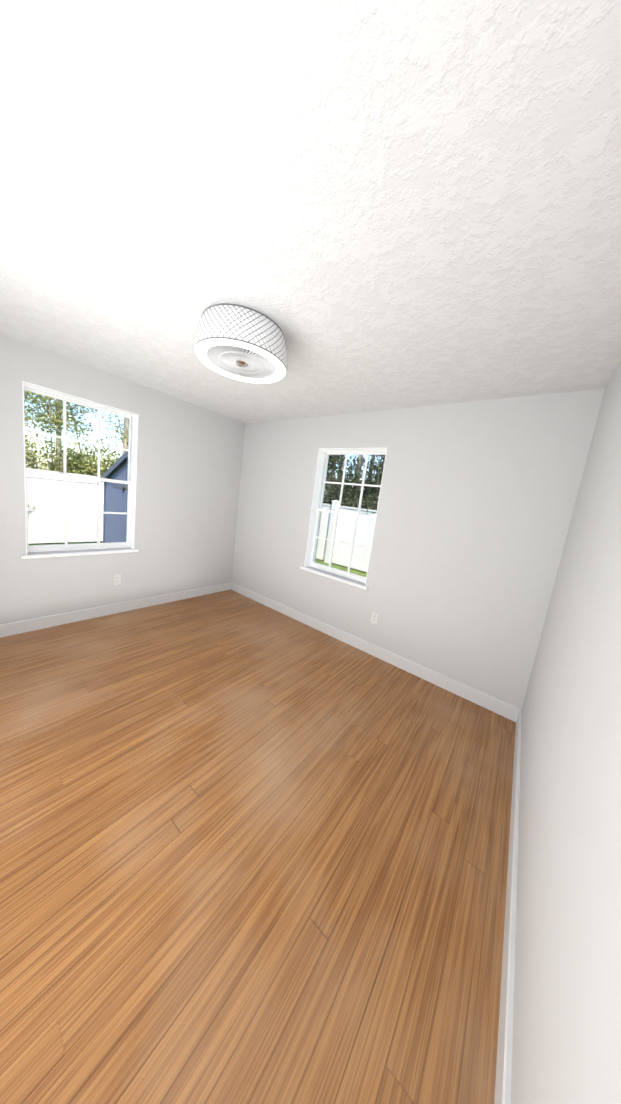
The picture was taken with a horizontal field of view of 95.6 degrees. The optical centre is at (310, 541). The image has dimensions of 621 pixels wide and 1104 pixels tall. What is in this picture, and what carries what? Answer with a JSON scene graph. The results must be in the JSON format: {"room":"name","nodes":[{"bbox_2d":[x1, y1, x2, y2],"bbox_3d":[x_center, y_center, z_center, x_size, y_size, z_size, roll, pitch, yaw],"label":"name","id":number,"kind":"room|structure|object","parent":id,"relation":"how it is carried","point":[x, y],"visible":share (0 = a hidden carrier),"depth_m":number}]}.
{"room":"empty bedroom","nodes":[
{"label":"empty bedroom","id":0,"kind":"room"},
{"bbox_2d":[0,333,244,623],"bbox_3d":[-2.130,-0.343,2.981,0.220,2.860,3.590,13,10,36],"label":"wall","id":1,"kind":"structure","parent":0,"point":[189,460],"depth_m":3.09},
{"bbox_2d":[21,381,138,558],"bbox_3d":[-2.199,-0.606,2.745,0.214,1.461,0.925,13,10,36],"label":"window","id":2,"kind":"structure","parent":1,"relation":"in","point":[131,450],"depth_m":2.79},
{"bbox_2d":[0,582,230,637],"bbox_3d":[-2.171,0.734,3.067,0.016,0.112,3.150,13,10,36],"label":"baseboard","id":3,"kind":"structure","parent":1,"relation":"attached to","point":[17,627],"depth_m":2.98},
{"bbox_2d":[113,574,120,584],"bbox_3d":[-2.103,0.408,3.060,0.009,0.118,0.072,13,10,36],"label":"electrical outlet","id":4,"kind":"object","parent":1,"relation":"attached to","point":[116,579],"visible":1,"depth_m":3.06},
{"bbox_2d":[0,589,515,1103],"bbox_3d":[-0.773,1.183,2.015,3.620,0.120,3.150,13,10,36],"label":"floor","id":5,"kind":"structure","parent":0,"point":[252,851],"depth_m":1.14},
{"bbox_2d":[0,0,620,422],"bbox_3d":[-0.457,-1.330,1.644,3.620,0.120,3.150,13,10,36],"label":"ceiling","id":6,"kind":"structure","parent":0,"point":[376,204],"depth_m":0.89},
{"bbox_2d":[193,303,287,383],"bbox_3d":[-0.402,-1.164,1.684,0.546,0.204,0.546,13,10,36],"label":"fan light","id":7,"kind":"object","parent":6,"relation":"attached to","point":[240,342],"visible":1,"depth_m":1.52},
{"bbox_2d":[232,388,604,708],"bbox_3d":[0.400,-0.053,3.177,3.620,2.860,0.220,13,10,36],"label":"wall","id":8,"kind":"structure","parent":0,"point":[476,503],"depth_m":2.45},
{"bbox_2d":[300,448,386,589],"bbox_3d":[0.376,-0.295,3.136,0.900,1.428,0.214,13,10,36],"label":"window","id":9,"kind":"structure","parent":8,"relation":"in","point":[317,509],"depth_m":3.26},
{"bbox_2d":[370,612,378,624],"bbox_3d":[0.654,0.782,2.880,0.072,0.118,0.009,13,10,36],"label":"electrical outlet","id":10,"kind":"object","parent":8,"relation":"attached to","point":[374,617],"visible":1,"depth_m":2.88},
{"bbox_2d":[231,582,518,721],"bbox_3d":[0.196,1.006,3.239,3.588,0.112,0.016,13,10,36],"label":"baseboard","id":11,"kind":"structure","parent":8,"relation":"attached to","point":[494,704],"depth_m":2.74},
{"bbox_2d":[511,361,620,1103],"bbox_3d":[0.877,0.373,0.704,0.220,2.860,3.590,13,10,36],"label":"wall","id":12,"kind":"structure","parent":0,"point":[566,1044],"depth_m":0.74},
{"bbox_2d":[494,709,521,1103],"bbox_3d":[0.652,1.405,0.929,0.016,0.112,3.150,13,10,36],"label":"baseboard","id":13,"kind":"structure","parent":12,"relation":"attached to","point":[503,1069],"depth_m":0.94},
{"label":"outside","id":14,"kind":"structure","parent":0,"visible":0},
{"bbox_2d":[30,541,366,576],"bbox_3d":[-3.218,1.440,1.920,120.000,0.200,120.000,13,10,36],"label":"lawn","id":15,"kind":"structure","parent":14,"point":[343,568],"depth_m":8.67},
{"bbox_2d":[24,390,385,571],"bbox_3d":[-1.328,-8.118,9.950,37.308,16.715,31.942,13,10,36],"label":"garden","id":16,"kind":"object","parent":15,"relation":"on","point":[77,499],"depth_m":8.25}
]}

